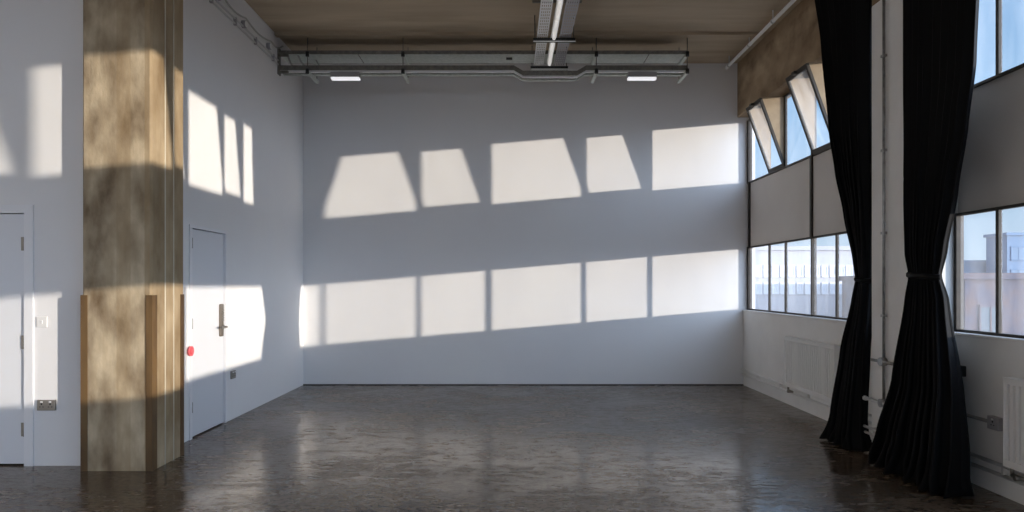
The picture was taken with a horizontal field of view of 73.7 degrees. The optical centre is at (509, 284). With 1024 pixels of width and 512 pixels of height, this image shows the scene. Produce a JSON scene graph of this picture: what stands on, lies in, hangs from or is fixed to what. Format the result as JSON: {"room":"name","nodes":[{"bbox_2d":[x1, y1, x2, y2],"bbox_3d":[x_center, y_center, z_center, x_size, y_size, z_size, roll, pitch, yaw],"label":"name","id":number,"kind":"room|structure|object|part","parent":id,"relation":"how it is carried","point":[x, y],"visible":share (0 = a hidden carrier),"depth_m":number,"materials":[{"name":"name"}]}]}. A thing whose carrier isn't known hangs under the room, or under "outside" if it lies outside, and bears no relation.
{"room":"empty studio","nodes":[
{"label":"empty studio","id":0,"kind":"room"},
{"bbox_2d":[0,0,82,465],"bbox_3d":[-4.920,-0.895,5.650,3.360,4.730,0.200,0,0,0],"label":"wall","id":1,"kind":"structure","parent":0,"point":[41,41],"depth_m":5.55,"materials":[{"name":"white paint"}]},
{"bbox_2d":[0,205,33,465],"bbox_3d":[-4.370,0.410,5.577,1.000,2.120,0.185,0,0,0],"label":"door","id":2,"kind":"structure","parent":1,"relation":"in","point":[16,221],"depth_m":5.56,"materials":[{"name":"white paint"}]},
{"bbox_2d":[36,317,47,326],"bbox_3d":[-3.800,0.300,5.542,0.086,0.086,0.017,0,0,0],"label":"light switch","id":3,"kind":"object","parent":1,"relation":"attached to","point":[40,321],"visible":1,"depth_m":5.54,"materials":[{"name":"white plastic"}]},
{"bbox_2d":[37,400,55,410],"bbox_3d":[-3.760,0.975,5.537,0.148,0.086,0.025,0,0,0],"label":"power socket","id":4,"kind":"object","parent":1,"relation":"attached to","point":[42,405],"visible":1,"depth_m":5.53,"materials":[{"name":"grey metal"}]},
{"bbox_2d":[183,0,302,441],"bbox_3d":[-3.140,-0.895,7.795,0.200,4.730,4.490,0,0,0],"label":"wall","id":5,"kind":"structure","parent":0,"point":[243,120],"depth_m":7.91,"materials":[{"name":"white paint"}]},
{"bbox_2d":[187,346,193,355],"bbox_3d":[-3.013,0.625,6.455,0.030,0.094,0.094,0,0,0],"label":"button","id":6,"kind":"object","parent":5,"relation":"attached to","point":[190,351],"visible":1,"depth_m":6.43,"materials":[{"name":"red plastic"}]},
{"bbox_2d":[189,224,227,439],"bbox_3d":[-3.059,0.448,6.875,0.202,2.045,0.830,0,0,0],"label":"door","id":7,"kind":"structure","parent":5,"relation":"in","point":[207,246],"depth_m":6.88,"materials":[{"name":"white paint"}]},
{"bbox_3d":[-3.033,0.370,7.175,0.030,0.340,0.064,0,0,0],"label":"handle","id":8,"kind":"part","parent":7,"relation":"part of","materials":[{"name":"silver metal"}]},
{"bbox_2d":[230,370,235,378],"bbox_3d":[-3.027,0.980,7.470,0.025,0.086,0.110,0,0,0],"label":"power socket","id":9,"kind":"object","parent":5,"relation":"attached to","point":[232,373],"visible":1,"depth_m":7.44,"materials":[{"name":"grey metal"}]},
{"bbox_2d":[209,0,278,64],"bbox_3d":[-3.025,-2.902,7.425,0.030,0.085,2.950,0,0,0],"label":"conduit","id":10,"kind":"object","parent":5,"relation":"attached to","point":[234,20],"visible":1,"depth_m":7.75,"materials":[{"name":"grey metal"}]},
{"bbox_2d":[241,20,247,27],"bbox_3d":[-3.015,-2.960,7.750,0.050,0.084,0.084,0,0,0],"label":"junction box","id":11,"kind":"object","parent":5,"relation":"attached to","point":[244,22],"visible":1,"depth_m":7.73,"materials":[{"name":"grey metal"}]},
{"bbox_2d":[225,0,282,48],"bbox_3d":[-2.992,-3.052,8.002,0.034,0.174,1.907,0,0,0],"label":"cable","id":12,"kind":"object","parent":5,"relation":"attached to","point":[226,1],"visible":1,"depth_m":7.89,"materials":[{"name":"grey plastic"}]},
{"bbox_2d":[266,43,271,49],"bbox_3d":[-3.015,-2.990,8.550,0.050,0.084,0.084,0,0,0],"label":"junction box","id":13,"kind":"object","parent":5,"relation":"attached to","point":[268,45],"visible":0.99,"depth_m":8.52,"materials":[{"name":"grey metal"}]},
{"bbox_2d":[277,49,288,75],"bbox_3d":[-2.970,-2.935,8.967,0.140,0.350,0.105,0,0,0],"label":"wall bracket","id":14,"kind":"object","parent":5,"relation":"attached to","point":[279,55],"visible":0.98,"depth_m":8.92,"materials":[{"name":"metal"}]},
{"bbox_3d":[-3.034,-2.935,8.970,0.012,0.350,0.100,0,0,0],"label":"plate","id":15,"kind":"part","parent":14,"relation":"part of","materials":[{"name":"metal"}]},
{"bbox_3d":[-2.964,-2.786,8.930,0.128,0.032,0.030,0,0,0],"label":"arm","id":16,"kind":"part","parent":14,"relation":"part of","materials":[{"name":"metal"}]},
{"bbox_3d":[-2.964,-3.007,8.930,0.128,0.035,0.030,0,0,0],"label":"arm","id":17,"kind":"part","parent":14,"relation":"part of","materials":[{"name":"metal"}]},
{"bbox_2d":[274,32,765,37],"bbox_3d":[0.130,-3.243,8.850,6.340,0.035,0.100,0,0,0],"label":"trim","id":18,"kind":"structure","parent":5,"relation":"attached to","point":[277,34],"depth_m":8.80,"materials":[{"name":"concrete"}]},
{"bbox_2d":[0,385,1023,511],"bbox_3d":[-1.498,1.570,-0.380,10.205,0.200,21.240,0,0,0],"label":"floor","id":19,"kind":"structure","parent":0,"point":[308,448],"depth_m":5.72,"materials":[{"name":"concrete"}]},
{"bbox_2d":[80,0,183,470],"bbox_3d":[-3.107,-0.895,5.652,0.568,4.730,0.527,0,0,0],"label":"concrete column","id":20,"kind":"structure","parent":19,"relation":"on","point":[132,299],"depth_m":5.39,"materials":[{"name":"concrete"},{"name":"wood"}]},
{"bbox_2d":[245,0,801,62],"bbox_3d":[-1.498,-3.385,-0.380,10.205,0.250,21.240,0,0,0],"label":"ceiling","id":21,"kind":"structure","parent":0,"point":[279,15],"depth_m":8.45,"materials":[{"name":"concrete"}]},
{"bbox_2d":[305,38,318,82],"bbox_3d":[-2.650,-3.013,9.150,0.048,0.495,0.499,0,0,0],"label":"hanger","id":22,"kind":"object","parent":21,"relation":"hanging from","point":[307,54],"visible":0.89,"depth_m":9.04,"materials":[{"name":"metal"}]},
{"bbox_2d":[401,51,409,82],"bbox_3d":[-1.400,-3.013,9.150,0.048,0.495,0.499,0,0,0],"label":"hanger","id":23,"kind":"object","parent":21,"relation":"hanging from","point":[403,56],"visible":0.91,"depth_m":9.04,"materials":[{"name":"metal"}]},
{"bbox_2d":[530,47,567,69],"bbox_3d":[0.535,-3.095,9.305,0.510,0.330,0.050,0,0,0],"label":"channel","id":24,"kind":"object","parent":21,"relation":"attached to","point":[566,66],"visible":0.69,"depth_m":9.29,"materials":[{"name":"black metal"}]},
{"bbox_2d":[533,15,575,42],"bbox_3d":[0.535,-3.095,8.245,0.510,0.330,0.050,0,0,0],"label":"channel","id":25,"kind":"object","parent":21,"relation":"hanging from","point":[535,40],"visible":0.92,"depth_m":8.23,"materials":[{"name":"black metal"}]},
{"bbox_2d":[532,0,581,2],"bbox_3d":[0.525,-3.205,7.620,0.550,0.110,0.024,0,0,0],"label":"channel","id":26,"kind":"object","parent":21,"relation":"attached to","point":[533,1],"visible":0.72,"depth_m":7.61,"materials":[{"name":"metal"}]},
{"bbox_2d":[591,38,597,82],"bbox_3d":[1.130,-3.013,9.150,0.048,0.495,0.499,0,0,0],"label":"hanger","id":27,"kind":"object","parent":21,"relation":"hanging from","point":[594,60],"visible":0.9,"depth_m":8.97,"materials":[{"name":"metal"}]},
{"bbox_2d":[677,38,688,82],"bbox_3d":[2.320,-3.013,9.150,0.048,0.495,0.499,0,0,0],"label":"hanger","id":28,"kind":"object","parent":21,"relation":"hanging from","point":[686,55],"visible":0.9,"depth_m":9.00,"materials":[{"name":"metal"}]},
{"bbox_2d":[279,50,686,63],"bbox_3d":[-0.350,-3.045,9.146,5.360,0.060,0.392,0,0,0],"label":"cable tray","id":29,"kind":"object","parent":28,"relation":"hanging from","point":[322,56],"visible":0.93,"depth_m":9.05,"materials":[{"name":"metal"}]},
{"bbox_2d":[534,0,552,64],"bbox_3d":[0.390,-3.005,2.140,0.126,0.040,14.280,0,0,0],"label":"tray","id":30,"kind":"object","parent":29,"relation":"attached to","point":[549,2],"visible":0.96,"depth_m":7.94,"materials":[{"name":"white metal"}]},
{"bbox_3d":[0.329,-3.005,2.140,0.003,0.040,14.280,0,0,0],"label":"rail","id":31,"kind":"part","parent":30,"relation":"part of","materials":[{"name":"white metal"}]},
{"bbox_2d":[547,0,563,65],"bbox_3d":[0.530,-2.989,2.130,0.070,0.073,14.260,0,0,0],"label":"strip light","id":32,"kind":"object","parent":29,"relation":"attached to","point":[559,3],"visible":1,"depth_m":7.91,"materials":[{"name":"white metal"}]},
{"bbox_2d":[554,0,579,64],"bbox_3d":[0.665,-3.005,2.140,0.136,0.040,14.280,0,0,0],"label":"tray","id":33,"kind":"object","parent":29,"relation":"attached to","point":[562,29],"visible":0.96,"depth_m":7.94,"materials":[{"name":"grey metal"}]},
{"bbox_3d":[0.599,-3.005,2.140,0.003,0.040,14.280,0,0,0],"label":"rail","id":34,"kind":"part","parent":33,"relation":"part of","materials":[{"name":"grey metal"}]},
{"bbox_2d":[279,65,686,80],"bbox_3d":[-0.350,-2.795,9.060,5.360,0.170,0.220,0,0,0],"label":"lighting trunking","id":35,"kind":"object","parent":28,"relation":"hanging from","point":[294,70],"depth_m":8.96,"materials":[{"name":"metal"}]},
{"bbox_3d":[-2.170,-2.755,9.012,0.380,0.090,0.095,0,0,0],"label":"emergency light","id":36,"kind":"part","parent":35,"relation":"part of","materials":[{"name":"white plastic"}]},
{"bbox_2d":[331,77,359,80],"bbox_3d":[-2.170,-2.723,9.012,0.372,0.025,0.089,0,0,0],"label":"diffuser","id":37,"kind":"object","parent":35,"relation":"attached to","point":[333,78],"depth_m":9.00,"materials":[{"name":"white plastic"}]},
{"bbox_3d":[-0.350,-2.815,8.956,5.360,0.130,0.012,0,0,0],"label":"edge rail","id":38,"kind":"part","parent":35,"relation":"part of","materials":[{"name":"metal"}]},
{"bbox_3d":[-0.350,-2.800,9.080,5.360,0.100,0.040,0,0,0],"label":"rail","id":39,"kind":"part","parent":35,"relation":"part of","materials":[{"name":"black metal"}]},
{"bbox_3d":[1.740,-2.755,9.012,0.380,0.090,0.095,0,0,0],"label":"emergency light","id":40,"kind":"part","parent":35,"relation":"part of","materials":[{"name":"white plastic"}]},
{"bbox_2d":[627,77,656,80],"bbox_3d":[1.740,-2.723,9.012,0.372,0.025,0.089,0,0,0],"label":"diffuser","id":41,"kind":"object","parent":35,"relation":"attached to","point":[628,78],"depth_m":9.00,"materials":[{"name":"white plastic"}]},
{"bbox_2d":[725,0,795,69],"bbox_3d":[3.120,-3.181,2.425,0.056,0.158,14.850,0,0,0],"label":"rail","id":42,"kind":"object","parent":21,"relation":"hanging from","point":[773,20],"visible":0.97,"depth_m":8.43,"materials":[{"name":"white metal"}]},
{"bbox_2d":[815,0,871,451],"bbox_3d":[3.079,-0.816,6.492,0.396,4.550,1.062,0,0,-10],"label":"curtain","id":43,"kind":"object","parent":42,"relation":"hanging from","point":[845,26],"visible":0.98,"depth_m":6.22,"materials":[{"name":"black fabric"}]},
{"bbox_2d":[868,0,978,498],"bbox_3d":[3.056,-0.815,5.085,0.382,4.549,1.059,0,0,0],"label":"curtain","id":44,"kind":"object","parent":42,"relation":"hanging from","point":[921,436],"visible":1,"depth_m":5.04,"materials":[{"name":"black fabric"}]},
{"bbox_2d":[737,0,821,117],"bbox_3d":[3.473,-2.860,-0.480,0.265,0.800,21.040,0,0,0],"label":"concrete beam","id":45,"kind":"structure","parent":21,"relation":"attached to","point":[794,42],"depth_m":8.52,"materials":[{"name":"concrete"}]},
{"bbox_2d":[303,63,754,383],"bbox_3d":[0.182,-0.895,10.140,6.845,4.730,0.200,0,0,0],"label":"wall","id":46,"kind":"structure","parent":0,"point":[457,229],"depth_m":10.04,"materials":[{"name":"white paint"}]},
{"bbox_2d":[303,384,742,384],"bbox_3d":[0.233,1.464,10.037,6.545,0.012,0.006,0,0,0],"label":"baseboard","id":47,"kind":"structure","parent":46,"relation":"attached to","point":[303,384],"depth_m":10.03,"materials":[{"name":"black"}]},
{"bbox_2d":[748,183,750,246],"bbox_3d":[3.509,-1.025,10.000,0.032,0.930,0.044,0,0,0],"label":"trim","id":48,"kind":"structure","parent":46,"relation":"attached to","point":[749,184],"depth_m":9.98,"materials":[{"name":"brown metal"}]},
{"bbox_2d":[743,311,1023,504],"bbox_3d":[3.513,0.927,-0.480,0.165,1.085,21.040,0,0,0],"label":"wall","id":49,"kind":"structure","parent":0,"point":[986,361],"depth_m":5.12,"materials":[{"name":"paint"}]},
{"bbox_2d":[747,237,810,315],"bbox_3d":[3.511,-0.098,8.967,0.057,0.925,2.145,0,0,0],"label":"window","id":50,"kind":"structure","parent":49,"relation":"in","point":[749,249],"depth_m":9.21,"materials":[{"name":"brown metal"}]},
{"bbox_2d":[741,368,871,424],"bbox_3d":[3.412,1.270,8.020,0.037,0.100,4.000,0,0,0],"label":"pipe","id":51,"kind":"object","parent":49,"relation":"attached to","point":[758,375],"visible":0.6,"depth_m":8.60,"materials":[{"name":"metal"}]},
{"bbox_2d":[784,336,839,401],"bbox_3d":[3.370,0.953,7.635,0.120,0.666,1.278,0,0,0],"label":"radiator","id":52,"kind":"object","parent":49,"relation":"attached to","point":[810,366],"visible":0.91,"depth_m":7.57,"materials":[{"name":"white metal"}]},
{"bbox_2d":[784,336,839,346],"bbox_3d":[3.353,0.626,7.635,0.064,0.012,1.278,0,0,0],"label":"grille","id":53,"kind":"object","parent":52,"relation":"attached to","point":[788,338],"depth_m":7.61,"materials":[{"name":"white metal"}]},
{"bbox_2d":[811,231,846,319],"bbox_3d":[3.511,-0.098,6.933,0.057,0.925,1.925,0,0,0],"label":"window","id":54,"kind":"structure","parent":49,"relation":"in","point":[813,238],"depth_m":7.81,"materials":[{"name":"brown metal"}]},
{"bbox_2d":[742,310,1023,342],"bbox_3d":[3.462,0.375,-0.480,0.087,0.020,21.040,0,0,0],"label":"trim","id":55,"kind":"structure","parent":49,"relation":"attached to","point":[1021,340],"depth_m":5.22,"materials":[{"name":"paint"}]},
{"bbox_2d":[961,365,986,422],"bbox_3d":[3.400,0.799,5.048,0.060,0.377,0.405,0,0,0],"label":"conduit","id":56,"kind":"object","parent":49,"relation":"attached to","point":[963,368],"visible":0.21,"depth_m":5.04,"materials":[{"name":"black metal"}]},
{"bbox_2d":[954,203,1023,338],"bbox_3d":[3.511,-0.098,4.030,0.057,0.925,2.660,0,0,0],"label":"window","id":57,"kind":"structure","parent":49,"relation":"in","point":[958,217],"depth_m":5.18,"materials":[{"name":"brown metal"}]},
{"bbox_2d":[987,415,1002,430],"bbox_3d":[3.405,0.970,4.790,0.050,0.090,0.110,0,0,0],"label":"power socket","id":58,"kind":"object","parent":49,"relation":"attached to","point":[993,422],"visible":0.89,"depth_m":4.77,"materials":[{"name":"grey metal"}]},
{"bbox_2d":[970,452,1023,485],"bbox_3d":[3.412,1.284,4.230,0.037,0.098,2.460,0,0,0],"label":"pipe","id":59,"kind":"object","parent":49,"relation":"attached to","point":[1004,470],"visible":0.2,"depth_m":4.77,"materials":[{"name":"grey metal"}]},
{"bbox_2d":[1002,377,1023,481],"bbox_3d":[3.370,0.953,3.950,0.120,0.666,1.308,0,0,0],"label":"radiator","id":60,"kind":"object","parent":49,"relation":"attached to","point":[1013,388],"visible":1,"depth_m":4.52,"materials":[{"name":"white metal"}]},
{"bbox_2d":[1002,377,1023,382],"bbox_3d":[3.353,0.626,3.950,0.064,0.012,1.308,0,0,0],"label":"grille","id":61,"kind":"object","parent":60,"relation":"attached to","point":[1005,379],"depth_m":4.53,"materials":[{"name":"white metal"}]},
{"bbox_2d":[751,67,1023,245],"bbox_3d":[3.551,-1.025,-0.480,0.068,0.930,21.040,0,0,0],"label":"wall panels","id":62,"kind":"object","parent":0,"point":[992,172],"visible":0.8,"depth_m":5.22,"materials":[{"name":"grey paint"}]},
{"bbox_2d":[809,157,812,236],"bbox_3d":[3.509,-1.025,7.940,0.032,0.930,0.044,0,0,0],"label":"trim","id":63,"kind":"structure","parent":62,"relation":"attached to","point":[810,158],"depth_m":7.93,"materials":[{"name":"brown metal"}]},
{"bbox_2d":[872,0,955,441],"bbox_3d":[3.347,-0.895,5.695,0.314,4.730,0.670,0,0,0],"label":"pillar","id":64,"kind":"structure","parent":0,"point":[896,280],"depth_m":5.75,"materials":[{"name":"paint"}]},
{"bbox_2d":[863,425,876,436],"bbox_3d":[3.156,1.275,5.900,0.047,0.080,0.320,0,0,0],"label":"pipe stub","id":65,"kind":"object","parent":64,"relation":"attached to","point":[873,429],"visible":0.6,"depth_m":5.94,"materials":[{"name":"grey metal"}]},
{"bbox_2d":[862,395,884,404],"bbox_3d":[3.152,1.000,5.888,0.056,0.042,0.335,0,0,0],"label":"pipe stub","id":66,"kind":"object","parent":64,"relation":"attached to","point":[864,397],"visible":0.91,"depth_m":5.95,"materials":[{"name":"grey metal"}]},
{"bbox_2d":[870,0,892,406],"bbox_3d":[3.155,-0.712,5.775,0.050,3.496,0.350,0,0,0],"label":"conduit","id":67,"kind":"object","parent":64,"relation":"attached to","point":[883,361],"visible":0.88,"depth_m":5.77,"materials":[{"name":"grey metal"}]},
{"bbox_3d":[3.565,-2.838,-0.480,0.080,0.845,21.040,0,0,0],"label":"wall","id":68,"kind":"structure","parent":0,"visible":0},
{"bbox_2d":[746,92,812,183],"bbox_3d":[3.345,-1.952,8.967,0.390,0.925,2.145,0,0,0],"label":"window","id":69,"kind":"structure","parent":68,"relation":"in","point":[769,119],"depth_m":8.73,"materials":[{"name":"brown metal"}]},
{"bbox_3d":[3.350,-1.946,8.954,0.340,0.872,0.525,0,0,0],"label":"sash","id":70,"kind":"part","parent":69,"relation":"part of","materials":[{"name":"brown metal"}]},
{"bbox_2d":[785,62,830,155],"bbox_3d":[3.345,-1.952,6.933,0.390,0.925,1.925,0,0,0],"label":"window","id":71,"kind":"structure","parent":68,"relation":"in","point":[805,92],"depth_m":7.85,"materials":[{"name":"glass"}]},
{"bbox_2d":[973,0,1023,88],"bbox_3d":[3.345,-1.952,4.465,0.390,0.925,1.790,0,0,0],"label":"window","id":72,"kind":"structure","parent":68,"relation":"in","point":[998,3],"depth_m":4.89,"materials":[{"name":"brown metal"}]},
{"label":"outside","id":73,"kind":"structure","parent":0,"visible":0},
{"bbox_3d":[85.000,6.620,90.000,470.000,0.300,480.000,0,0,0],"label":"ground","id":74,"kind":"structure","parent":73,"visible":0},
{"bbox_2d":[755,246,854,316],"bbox_3d":[16.250,2.095,46.000,14.800,8.750,12.300,0,0,0],"label":"building","id":75,"kind":"structure","parent":74,"relation":"on","point":[799,257],"depth_m":40.00,"materials":[{"name":"concrete"},{"name":"glass"}]},
{"bbox_3d":[19.875,-0.805,39.987,0.260,0.550,0.015,0,0,0],"label":"pane","id":76,"kind":"part","parent":75,"relation":"part of","materials":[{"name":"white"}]},
{"bbox_2d":[839,273,1023,334],"bbox_3d":[26.000,2.995,32.000,16.300,6.950,10.300,0,0,0],"label":"building","id":77,"kind":"structure","parent":74,"relation":"on","point":[979,288],"depth_m":27.00,"materials":[{"name":"brown brick"}]},
{"bbox_3d":[19.000,1.470,26.988,0.800,1.200,0.015,0,0,0],"label":"pane","id":78,"kind":"part","parent":77,"relation":"part of","materials":[{"name":"blue glass"}]},
{"bbox_2d":[964,260,985,272],"bbox_3d":[44.500,2.145,66.000,13.300,8.650,12.300,0,0,0],"label":"building","id":79,"kind":"structure","parent":74,"relation":"on","point":[970,266],"depth_m":60.01,"materials":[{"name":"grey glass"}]},
{"bbox_2d":[983,232,1023,272],"bbox_3d":[48.250,1.045,58.250,13.800,10.850,2.800,0,0,0],"label":"building","id":80,"kind":"structure","parent":74,"relation":"on","point":[1012,242],"depth_m":57.01,"materials":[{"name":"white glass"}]},
{"bbox_3d":[42.464,-0.730,56.987,1.200,1.000,0.015,0,0,0],"label":"pane","id":81,"kind":"part","parent":80,"relation":"part of","materials":[{"name":"glass"}]},
{"bbox_3d":[42.464,-2.630,56.987,1.200,1.000,0.015,0,0,0],"label":"pane","id":82,"kind":"part","parent":80,"relation":"part of","materials":[{"name":"glass"}]}
]}

